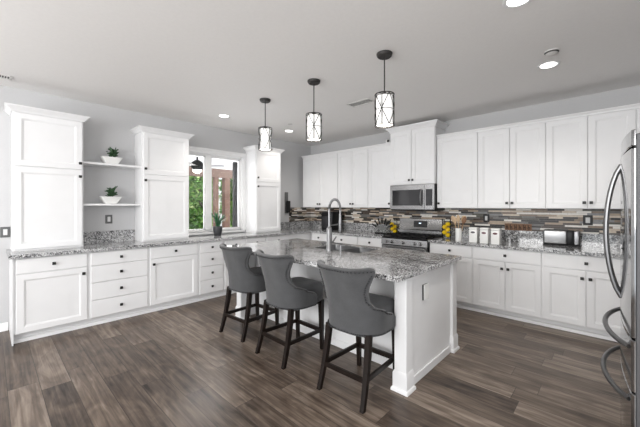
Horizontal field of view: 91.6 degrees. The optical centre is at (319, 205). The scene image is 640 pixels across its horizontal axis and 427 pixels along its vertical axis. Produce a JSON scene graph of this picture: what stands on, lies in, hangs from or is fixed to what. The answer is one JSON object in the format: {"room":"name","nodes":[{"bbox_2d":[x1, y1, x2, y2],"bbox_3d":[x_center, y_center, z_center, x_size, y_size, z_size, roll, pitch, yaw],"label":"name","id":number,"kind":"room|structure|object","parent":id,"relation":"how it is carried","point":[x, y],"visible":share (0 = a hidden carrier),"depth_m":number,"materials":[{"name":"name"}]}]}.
{"room":"kitchen","nodes":[
{"label":"kitchen","id":0,"kind":"room"},
{"bbox_2d":[0,85,310,329],"bbox_3d":[-2.958,0.030,4.249,0.150,2.756,8.150,0,0,43],"label":"wall","id":1,"kind":"structure","parent":0,"point":[107,127],"depth_m":4.23,"materials":[{"name":"grey paint"}]},
{"bbox_2d":[0,322,7,331],"bbox_3d":[-4.608,1.363,2.372,0.020,0.090,3.155,0,0,43],"label":"baseboard","id":2,"kind":"structure","parent":1,"relation":"attached to","point":[3,326],"depth_m":3.49,"materials":[{"name":"white paint"}]},
{"bbox_2d":[0,227,9,237],"bbox_3d":[-3.545,0.298,3.507,0.010,0.118,0.082,0,0,43],"label":"light switch","id":3,"kind":"object","parent":1,"relation":"attached to","point":[4,231],"visible":1,"depth_m":3.50,"materials":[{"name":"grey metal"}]},
{"bbox_2d":[105,215,111,223],"bbox_3d":[-2.866,0.183,4.227,0.010,0.118,0.082,0,0,43],"label":"wall outlet","id":4,"kind":"object","parent":1,"relation":"attached to","point":[108,218],"visible":1,"depth_m":4.22,"materials":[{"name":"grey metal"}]},
{"bbox_2d":[83,161,140,168],"bbox_3d":[-2.777,-0.531,4.130,0.274,0.026,0.642,0,0,43],"label":"wall shelf","id":5,"kind":"object","parent":1,"relation":"attached to","point":[85,163],"visible":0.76,"depth_m":4.07,"materials":[{"name":"white paint"}]},
{"bbox_2d":[99,147,122,163],"bbox_3d":[-2.766,-0.662,4.124,0.160,0.235,0.236,0,0,43],"label":"potted succulent","id":6,"kind":"object","parent":5,"relation":"on","point":[112,159],"visible":1,"depth_m":4.09,"materials":[{"name":"white ceramic"}]},
{"bbox_2d":[99,156,122,163],"bbox_3d":[-2.766,-0.591,4.124,0.160,0.092,0.236,0,0,43],"label":"bowl","id":7,"kind":"object","parent":5,"relation":"on","point":[105,159],"depth_m":4.07,"materials":[{"name":"white ceramic"}]},
{"bbox_2d":[83,204,140,205],"bbox_3d":[-2.777,-0.013,4.130,0.274,0.026,0.642,0,0,43],"label":"wall shelf","id":8,"kind":"object","parent":1,"relation":"attached to","point":[83,204],"visible":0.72,"depth_m":4.02,"materials":[{"name":"white paint"}]},
{"bbox_2d":[99,186,121,203],"bbox_3d":[-2.773,-0.146,4.117,0.160,0.240,0.236,0,0,43],"label":"potted succulent","id":9,"kind":"object","parent":8,"relation":"on","point":[111,192],"visible":1,"depth_m":4.08,"materials":[{"name":"white ceramic"}]},
{"bbox_2d":[99,196,121,203],"bbox_3d":[-2.773,-0.072,4.117,0.160,0.092,0.236,0,0,43],"label":"bowl","id":10,"kind":"object","parent":8,"relation":"on","point":[106,200],"depth_m":4.06,"materials":[{"name":"white ceramic"}]},
{"bbox_2d":[130,125,193,241],"bbox_3d":[-2.297,-0.292,4.564,0.375,1.570,0.761,0,0,43],"label":"upper cabinet","id":11,"kind":"object","parent":1,"relation":"attached to","point":[162,179],"visible":1,"depth_m":4.42,"materials":[{"name":"white paint"}]},
{"bbox_2d":[189,146,246,234],"bbox_3d":[-1.839,-0.243,5.408,0.190,1.442,1.202,0,0,43],"label":"window","id":12,"kind":"structure","parent":1,"relation":"in","point":[193,151],"depth_m":5.38,"materials":[{"name":"white paint"}]},
{"bbox_2d":[285,192,289,212],"bbox_3d":[-0.679,-0.062,6.519,0.054,0.440,0.120,0,0,43],"label":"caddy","id":13,"kind":"object","parent":1,"relation":"attached to","point":[287,203],"visible":1,"depth_m":6.50,"materials":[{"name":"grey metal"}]},
{"bbox_2d":[289,207,310,221],"bbox_3d":[-0.433,0.188,6.812,0.012,0.304,0.633,0,0,43],"label":"backsplash","id":14,"kind":"structure","parent":1,"relation":"attached to","point":[296,213],"depth_m":6.79,"materials":[{"name":"tile"}]},
{"bbox_2d":[0,293,619,426],"bbox_3d":[0.137,1.458,1.335,8.650,0.100,8.150,0,0,43],"label":"floor","id":15,"kind":"structure","parent":0,"point":[174,366],"depth_m":2.49,"materials":[{"name":"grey wood"}]},
{"bbox_2d":[9,252,88,345],"bbox_3d":[-3.078,0.970,3.543,0.638,0.876,0.632,0,0,43],"label":"base cabinet","id":16,"kind":"object","parent":15,"relation":"on","point":[49,295],"visible":0.98,"depth_m":3.33,"materials":[{"name":"white paint"}]},
{"bbox_2d":[6,221,399,259],"bbox_3d":[-1.054,0.436,4.508,2.265,0.192,4.861,0,0,43],"label":"countertop","id":17,"kind":"structure","parent":16,"relation":"on","point":[95,241],"depth_m":4.39,"materials":[{"name":"grey stone"}]},
{"bbox_2d":[3,102,89,251],"bbox_3d":[-3.171,-0.292,3.636,0.375,1.570,0.731,0,0,43],"label":"upper cabinet","id":18,"kind":"object","parent":17,"relation":"on","point":[47,145],"visible":1,"depth_m":3.52,"materials":[{"name":"white paint"}]},
{"bbox_2d":[212,212,227,235],"bbox_3d":[-1.659,0.288,5.123,0.418,0.410,0.456,0,0,43],"label":"potted plant","id":19,"kind":"object","parent":17,"relation":"on","point":[217,230],"visible":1,"depth_m":5.11,"materials":[{"name":"green plant"}]},
{"bbox_2d":[243,145,284,232],"bbox_3d":[-1.052,-0.292,5.887,0.375,1.570,0.693,0,0,43],"label":"upper cabinet","id":20,"kind":"object","parent":17,"relation":"on","point":[263,168],"visible":0.98,"depth_m":5.74,"materials":[{"name":"white paint"}]},
{"bbox_2d":[321,211,341,230],"bbox_3d":[0.226,0.306,6.222,0.300,0.375,0.373,0,0,43],"label":"countertop appliance","id":21,"kind":"object","parent":17,"relation":"on","point":[334,219],"visible":0.63,"depth_m":6.11,"materials":[{"name":"black plastic"}]},
{"bbox_2d":[87,247,148,326],"bbox_3d":[-2.644,0.970,4.005,0.638,0.876,0.635,0,0,43],"label":"base cabinet","id":22,"kind":"object","parent":15,"relation":"on","point":[118,279],"visible":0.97,"depth_m":3.78,"materials":[{"name":"white paint"}]},
{"bbox_2d":[147,243,197,312],"bbox_3d":[-2.198,0.970,4.478,0.638,0.876,0.665,0,0,43],"label":"base cabinet","id":23,"kind":"object","parent":15,"relation":"on","point":[173,269],"visible":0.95,"depth_m":4.26,"materials":[{"name":"white paint"}]},
{"bbox_2d":[196,240,223,301],"bbox_3d":[-1.831,0.970,4.867,0.638,0.876,0.405,0,0,43],"label":"base cabinet","id":24,"kind":"object","parent":15,"relation":"on","point":[210,256],"visible":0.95,"depth_m":4.66,"materials":[{"name":"white paint"}]},
{"bbox_2d":[221,237,264,295],"bbox_3d":[-1.418,0.970,5.306,0.638,0.876,0.800,0,0,43],"label":"base cabinet","id":25,"kind":"object","parent":15,"relation":"on","point":[257,239],"visible":0.18,"depth_m":4.93,"materials":[{"name":"white paint"}]},
{"bbox_2d":[219,243,278,342],"bbox_3d":[-0.801,0.916,3.530,0.527,0.984,0.599,0,0,40],"label":"bar stool","id":26,"kind":"object","parent":15,"relation":"on","point":[247,280],"visible":0.94,"depth_m":3.33,"materials":[{"name":"grey fabric"}]},
{"bbox_2d":[265,235,288,241],"bbox_3d":[-0.962,0.970,5.790,0.638,0.876,0.530,0,0,43],"label":"base cabinet","id":27,"kind":"object","parent":15,"relation":"on","point":[280,237],"visible":0.13,"depth_m":5.57,"materials":[{"name":"white paint"}]},
{"bbox_2d":[255,249,323,369],"bbox_3d":[-0.292,0.916,3.002,0.527,0.984,0.599,0,0,45],"label":"bar stool","id":28,"kind":"object","parent":15,"relation":"on","point":[284,292],"visible":1,"depth_m":2.84,"materials":[{"name":"grey fabric"}]},
{"bbox_2d":[289,233,311,239],"bbox_3d":[-0.399,0.970,6.426,0.588,0.876,1.168,0,0,43],"label":"base cabinet","id":29,"kind":"object","parent":15,"relation":"on","point":[308,236],"visible":0.02,"depth_m":6.06,"materials":[{"name":"white paint"}]},
{"bbox_2d":[312,233,326,241],"bbox_3d":[0.179,0.970,6.246,0.440,0.876,0.638,0,0,43],"label":"base cabinet","id":30,"kind":"object","parent":15,"relation":"on","point":[315,236],"visible":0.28,"depth_m":6.03,"materials":[{"name":"white paint"}]},
{"bbox_2d":[227,238,461,396],"bbox_3d":[0.093,0.951,3.437,2.405,0.914,1.250,0,0,43],"label":"kitchen island","id":31,"kind":"object","parent":15,"relation":"on","point":[422,286],"visible":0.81,"depth_m":2.79,"materials":[{"name":"white wood"}]},
{"bbox_2d":[227,238,461,281],"bbox_3d":[0.093,0.513,3.437,2.405,0.038,1.250,0,0,43],"label":"island countertop","id":32,"kind":"structure","parent":31,"relation":"on","point":[395,265],"depth_m":2.97,"materials":[{"name":"grey stone"}]},
{"bbox_2d":[326,198,341,250],"bbox_3d":[0.190,0.204,3.470,0.138,0.580,0.249,0,0,43],"label":"kitchen faucet","id":33,"kind":"object","parent":32,"relation":"on","point":[329,229],"visible":1,"depth_m":3.42,"materials":[{"name":"silver metal"}]},
{"bbox_2d":[314,245,377,252],"bbox_3d":[0.298,0.602,3.615,0.656,0.212,0.406,0,0,43],"label":"sink","id":34,"kind":"object","parent":32,"relation":"in","point":[353,249],"visible":0.28,"depth_m":3.70,"materials":[{"name":"silver metal"}]},
{"bbox_2d":[314,245,356,250],"bbox_3d":[0.196,0.602,3.711,0.375,0.212,0.406,0,0,43],"label":"basin","id":35,"kind":"object","parent":34,"relation":"in","point":[334,247],"depth_m":3.83,"materials":[{"name":"silver metal"}]},
{"bbox_2d":[339,247,377,252],"bbox_3d":[0.436,0.602,3.485,0.277,0.212,0.406,0,0,43],"label":"basin","id":36,"kind":"object","parent":34,"relation":"in","point":[359,249],"depth_m":3.65,"materials":[{"name":"silver metal"}]},
{"bbox_2d":[424,283,428,300],"bbox_3d":[0.885,0.716,2.591,0.006,0.132,0.090,0,0,43],"label":"outlet plate","id":37,"kind":"object","parent":31,"relation":"attached to","point":[426,285],"depth_m":2.59,"materials":[{"name":"white plastic"}]},
{"bbox_2d":[332,234,358,244],"bbox_3d":[0.598,0.970,5.851,0.710,0.876,0.638,0,0,43],"label":"base cabinet","id":38,"kind":"object","parent":15,"relation":"on","point":[339,238],"visible":0.22,"depth_m":5.57,"materials":[{"name":"white paint"}]},
{"bbox_2d":[316,260,395,413],"bbox_3d":[0.301,0.916,2.433,0.527,0.984,0.599,0,0,42],"label":"bar stool","id":39,"kind":"object","parent":15,"relation":"on","point":[353,310],"visible":1,"depth_m":2.25,"materials":[{"name":"grey fabric"}]},
{"bbox_2d":[359,237,381,246],"bbox_3d":[1.036,0.970,5.438,0.495,0.876,0.638,0,0,43],"label":"base cabinet","id":40,"kind":"object","parent":15,"relation":"on","point":[376,242],"visible":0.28,"depth_m":5.22,"materials":[{"name":"white paint"}]},
{"bbox_2d":[381,218,444,251],"bbox_3d":[1.468,0.812,4.967,0.760,1.192,0.706,0,0,43],"label":"gas range","id":41,"kind":"object","parent":15,"relation":"on","point":[414,234],"visible":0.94,"depth_m":4.95,"materials":[{"name":"silver metal"}]},
{"bbox_2d":[382,235,440,240],"bbox_3d":[1.486,0.499,4.986,0.760,0.017,0.625,0,0,43],"label":"cooktop","id":42,"kind":"object","parent":41,"relation":"in","point":[389,237],"depth_m":4.79,"materials":[{"name":"black metal"}]},
{"bbox_2d":[430,243,474,310],"bbox_3d":[2.001,0.970,4.530,0.595,0.876,0.638,0,0,43],"label":"base cabinet","id":43,"kind":"object","parent":15,"relation":"on","point":[464,266],"visible":0.43,"depth_m":4.21,"materials":[{"name":"white paint"}]},
{"bbox_2d":[428,227,619,258],"bbox_3d":[2.844,0.436,3.734,2.916,0.192,0.644,0,0,43],"label":"countertop","id":44,"kind":"structure","parent":43,"relation":"on","point":[591,244],"depth_m":3.81,"materials":[{"name":"grey stone"}]},
{"bbox_2d":[442,218,450,237],"bbox_3d":[1.933,0.346,4.761,0.130,0.295,0.130,0,0,43],"label":"glass vase","id":45,"kind":"object","parent":44,"relation":"on","point":[444,218],"visible":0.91,"depth_m":4.75,"materials":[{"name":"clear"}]},
{"bbox_2d":[455,228,461,240],"bbox_3d":[1.958,0.406,4.393,0.088,0.176,0.087,0,0,43],"label":"utensil crock","id":46,"kind":"object","parent":44,"relation":"on","point":[458,231],"visible":0.99,"depth_m":4.36,"materials":[{"name":"white ceramic"}]},
{"bbox_2d":[469,227,478,242],"bbox_3d":[2.072,0.392,4.189,0.104,0.204,0.104,0,0,43],"label":"canister","id":47,"kind":"object","parent":44,"relation":"on","point":[473,231],"visible":1,"depth_m":4.15,"materials":[{"name":"white ceramic"}]},
{"bbox_2d":[480,227,489,243],"bbox_3d":[2.165,0.392,4.088,0.104,0.204,0.104,0,0,43],"label":"canister","id":48,"kind":"object","parent":44,"relation":"on","point":[484,232],"visible":1,"depth_m":4.05,"materials":[{"name":"white ceramic"}]},
{"bbox_2d":[491,228,501,244],"bbox_3d":[2.257,0.392,3.988,0.104,0.204,0.104,0,0,43],"label":"canister","id":49,"kind":"object","parent":44,"relation":"on","point":[495,232],"visible":1,"depth_m":3.95,"materials":[{"name":"white ceramic"}]},
{"bbox_2d":[505,223,531,230],"bbox_3d":[2.716,0.294,4.272,0.320,0.092,0.012,0,0,43],"label":"word sign","id":50,"kind":"object","parent":44,"relation":"on","point":[508,226],"visible":1,"depth_m":4.26,"materials":[{"name":"brown wood"}]},
{"bbox_2d":[543,229,581,246],"bbox_3d":[3.007,0.397,3.866,0.381,0.194,0.140,0,0,41],"label":"toaster","id":51,"kind":"object","parent":44,"relation":"on","point":[556,237],"visible":1,"depth_m":3.82,"materials":[{"name":"silver metal"}]},
{"bbox_2d":[473,246,543,325],"bbox_3d":[2.493,0.970,4.067,0.755,0.876,0.638,0,0,43],"label":"base cabinet","id":52,"kind":"object","parent":15,"relation":"on","point":[507,283],"visible":0.98,"depth_m":3.84,"materials":[{"name":"white paint"}]},
{"bbox_2d":[543,252,619,341],"bbox_3d":[3.050,0.970,3.543,0.775,0.876,0.638,0,0,43],"label":"base cabinet","id":53,"kind":"object","parent":15,"relation":"on","point":[578,291],"visible":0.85,"depth_m":3.38,"materials":[{"name":"white paint"}]},
{"bbox_2d":[600,129,639,426],"bbox_3d":[2.052,0.525,1.527,1.006,1.765,0.909,0,0,43],"label":"refrigerator","id":54,"kind":"object","parent":15,"relation":"on","point":[628,291],"visible":1,"depth_m":1.53,"materials":[{"name":"silver metal"}]},
{"bbox_2d":[0,0,639,145],"bbox_3d":[0.137,-1.408,1.335,8.650,0.120,8.150,0,0,43],"label":"ceiling","id":55,"kind":"structure","parent":0,"point":[192,61],"depth_m":2.79,"materials":[{"name":"paint"}]},
{"bbox_2d":[0,74,12,79],"bbox_3d":[-3.357,-1.344,3.183,0.120,0.008,0.300,0,0,43],"label":"ceiling vent","id":56,"kind":"object","parent":55,"relation":"in","point":[1,75],"visible":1,"depth_m":3.26,"materials":[{"name":"white metal"}]},
{"bbox_2d":[218,114,229,117],"bbox_3d":[-1.442,-1.345,4.676,0.184,0.004,0.184,0,0,43],"label":"recessed light","id":57,"kind":"object","parent":55,"relation":"in","point":[219,115],"visible":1,"depth_m":4.67,"materials":[{"name":"white paint"}]},
{"bbox_2d":[258,98,271,150],"bbox_3d":[-0.696,-1.026,3.953,0.176,0.643,0.176,0,0,-35],"label":"pendant lamp","id":58,"kind":"object","parent":55,"relation":"hanging from","point":[265,134],"visible":1,"depth_m":3.90,"materials":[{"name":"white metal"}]},
{"bbox_2d":[306,78,321,141],"bbox_3d":[-0.066,-1.026,3.360,0.176,0.643,0.176,0,0,15],"label":"pendant lamp","id":59,"kind":"object","parent":55,"relation":"hanging from","point":[313,120],"visible":1,"depth_m":3.31,"materials":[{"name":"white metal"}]},
{"bbox_2d":[346,98,374,106],"bbox_3d":[0.535,-1.344,4.071,0.360,0.008,0.160,0,0,43],"label":"ceiling vent","id":60,"kind":"object","parent":55,"relation":"in","point":[368,100],"visible":0.94,"depth_m":4.06,"materials":[{"name":"white metal"}]},
{"bbox_2d":[374,50,394,128],"bbox_3d":[0.571,-1.026,2.760,0.176,0.643,0.176,0,0,43],"label":"pendant lamp","id":61,"kind":"object","parent":55,"relation":"hanging from","point":[384,104],"visible":1,"depth_m":2.71,"materials":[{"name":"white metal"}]},
{"bbox_2d":[502,0,530,7],"bbox_3d":[1.297,-1.345,2.035,0.184,0.004,0.184,0,0,43],"label":"recessed light","id":62,"kind":"object","parent":55,"relation":"in","point":[506,3],"visible":1,"depth_m":2.07,"materials":[{"name":"white paint"}]},
{"bbox_2d":[537,61,559,68],"bbox_3d":[2.188,-1.345,2.982,0.184,0.004,0.184,0,0,43],"label":"recessed light","id":63,"kind":"object","parent":55,"relation":"in","point":[550,64],"visible":1,"depth_m":2.98,"materials":[{"name":"white paint"}]},
{"bbox_2d":[544,48,558,55],"bbox_3d":[2.019,-1.333,2.715,0.107,0.030,0.106,0,0,43],"label":"smoke detector","id":64,"kind":"object","parent":55,"relation":"attached to","point":[550,52],"visible":1,"depth_m":2.69,"materials":[{"name":"white plastic"}]},
{"bbox_2d":[311,85,639,154],"bbox_3d":[2.067,0.030,5.012,6.120,2.756,0.150,0,0,43],"label":"wall","id":65,"kind":"structure","parent":0,"point":[630,95],"depth_m":4.22,"materials":[{"name":"grey paint"}]},
{"bbox_2d":[301,151,337,207],"bbox_3d":[0.079,-0.516,6.522,1.015,1.102,0.373,0,0,43],"label":"upper cabinet","id":66,"kind":"object","parent":65,"relation":"attached to","point":[320,171],"visible":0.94,"depth_m":6.37,"materials":[{"name":"white paint"}]},
{"bbox_2d":[337,146,368,207],"bbox_3d":[0.707,-0.516,5.931,0.710,1.102,0.373,0,0,43],"label":"upper cabinet","id":67,"kind":"object","parent":65,"relation":"attached to","point":[352,163],"visible":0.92,"depth_m":5.79,"materials":[{"name":"white paint"}]},
{"bbox_2d":[367,143,390,207],"bbox_3d":[1.140,-0.516,5.523,0.480,1.102,0.373,0,0,43],"label":"upper cabinet","id":68,"kind":"object","parent":65,"relation":"attached to","point":[379,185],"visible":0.78,"depth_m":5.42,"materials":[{"name":"white paint"}]},
{"bbox_2d":[386,119,448,185],"bbox_3d":[1.570,-0.809,5.067,0.880,0.945,0.447,0,0,43],"label":"upper cabinet","id":69,"kind":"object","parent":65,"relation":"attached to","point":[413,147],"visible":0.99,"depth_m":4.90,"materials":[{"name":"white paint"}]},
{"bbox_2d":[390,184,444,210],"bbox_3d":[1.564,-0.127,5.061,0.756,0.416,0.465,0,0,43],"label":"microwave","id":70,"kind":"object","parent":69,"relation":"attached to","point":[417,197],"visible":0.98,"depth_m":4.89,"materials":[{"name":"silver metal"}]},
{"bbox_2d":[436,129,477,207],"bbox_3d":[2.087,-0.516,4.632,0.580,1.102,0.373,0,0,43],"label":"upper cabinet","id":71,"kind":"object","parent":65,"relation":"attached to","point":[457,152],"visible":0.91,"depth_m":4.51,"materials":[{"name":"white paint"}]},
{"bbox_2d":[311,207,619,234],"bbox_3d":[1.955,0.188,5.006,5.954,0.304,0.012,0,0,43],"label":"backsplash","id":72,"kind":"structure","parent":65,"relation":"attached to","point":[540,219],"depth_m":4.42,"materials":[{"name":"tile"}]},
{"bbox_2d":[483,214,488,221],"bbox_3d":[2.427,0.183,4.545,0.082,0.118,0.010,0,0,43],"label":"wall outlet","id":73,"kind":"object","parent":65,"relation":"attached to","point":[485,216],"visible":1,"depth_m":4.54,"materials":[{"name":"black plastic"}]},
{"bbox_2d":[478,118,545,208],"bbox_3d":[2.578,-0.516,4.169,0.770,1.102,0.373,0,0,43],"label":"upper cabinet","id":74,"kind":"object","parent":65,"relation":"attached to","point":[512,156],"visible":0.93,"depth_m":4.03,"materials":[{"name":"white paint"}]},
{"bbox_2d":[583,215,592,224],"bbox_3d":[3.247,0.176,3.773,0.090,0.120,0.010,0,0,43],"label":"wall outlet","id":75,"kind":"object","parent":65,"relation":"attached to","point":[587,219],"visible":1,"depth_m":3.77,"materials":[{"name":"black plastic"}]},
{"bbox_2d":[546,104,636,208],"bbox_3d":[3.140,-0.516,3.639,0.775,1.102,0.373,0,0,43],"label":"upper cabinet","id":76,"kind":"object","parent":65,"relation":"attached to","point":[583,149],"visible":0.94,"depth_m":3.54,"materials":[{"name":"white paint"}]},
{"bbox_2d":[636,103,639,133],"bbox_3d":[3.706,-0.516,3.107,0.780,1.102,0.373,0,0,43],"label":"upper cabinet","id":77,"kind":"object","parent":65,"relation":"attached to","point":[638,104],"visible":0.33,"depth_m":3.25,"materials":[{"name":"white paint"}]},
{"label":"outside","id":78,"kind":"structure","parent":0,"visible":0},
{"bbox_3d":[-4.678,1.563,12.633,13.850,0.190,22.000,0,0,43],"label":"ground","id":79,"kind":"structure","parent":78,"visible":0},
{"bbox_2d":[189,176,219,229],"bbox_3d":[-4.203,-0.518,11.056,1.595,3.979,1.602,0,0,43],"label":"leafy tree","id":80,"kind":"object","parent":79,"relation":"on","point":[196,185],"visible":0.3,"depth_m":10.72,"materials":[{"name":"green plant"}]},
{"bbox_2d":[213,177,218,225],"bbox_3d":[-3.296,0.288,9.835,0.200,2.360,0.200,0,0,43],"label":"patio post","id":81,"kind":"object","parent":79,"relation":"on","point":[215,179],"visible":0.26,"depth_m":9.79,"materials":[{"name":"paint"}]},
{"bbox_2d":[212,198,221,227],"bbox_3d":[-5.509,0.488,16.163,0.200,1.960,18.000,0,0,43],"label":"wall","id":82,"kind":"structure","parent":79,"relation":"on","point":[219,198],"depth_m":16.32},
{"bbox_2d":[219,179,231,226],"bbox_3d":[-3.195,-0.470,12.148,1.586,3.883,1.548,0,0,-24],"label":"leafy tree","id":83,"kind":"object","parent":79,"relation":"on","point":[220,188],"visible":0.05,"depth_m":11.93,"materials":[{"name":"green plant"}]},
{"bbox_2d":[222,178,229,227],"bbox_3d":[-3.049,0.288,10.097,0.250,2.360,0.250,0,0,43],"label":"patio post","id":84,"kind":"object","parent":79,"relation":"on","point":[225,181],"visible":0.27,"depth_m":10.03,"materials":[{"name":"paint"}]},
{"bbox_2d":[232,162,237,226],"bbox_3d":[-1.670,0.288,6.470,0.080,2.360,0.300,0,0,43],"label":"screen","id":85,"kind":"object","parent":79,"relation":"on","point":[234,164],"visible":0.24,"depth_m":6.36,"materials":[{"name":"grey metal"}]},
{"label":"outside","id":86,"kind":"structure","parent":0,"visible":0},
{"bbox_2d":[189,167,231,178],"bbox_3d":[-3.927,-1.027,9.179,0.180,0.270,12.000,0,0,43],"label":"beam","id":87,"kind":"structure","parent":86,"point":[220,173],"depth_m":9.79,"materials":[{"name":"brown wood"}]},
{"bbox_2d":[189,155,237,169],"bbox_3d":[-2.518,-1.352,7.852,4.150,0.380,12.000,0,0,43],"label":"roof","id":88,"kind":"structure","parent":87,"relation":"on","point":[227,164],"depth_m":9.82,"materials":[{"name":"white paint"}]},
{"bbox_2d":[189,156,222,172],"bbox_3d":[-2.834,-1.097,7.188,0.985,0.690,0.985,0,0,43],"label":"ceiling fan","id":89,"kind":"object","parent":88,"relation":"hanging from","point":[196,165],"visible":0.68,"depth_m":7.10,"materials":[{"name":"brown metal"}]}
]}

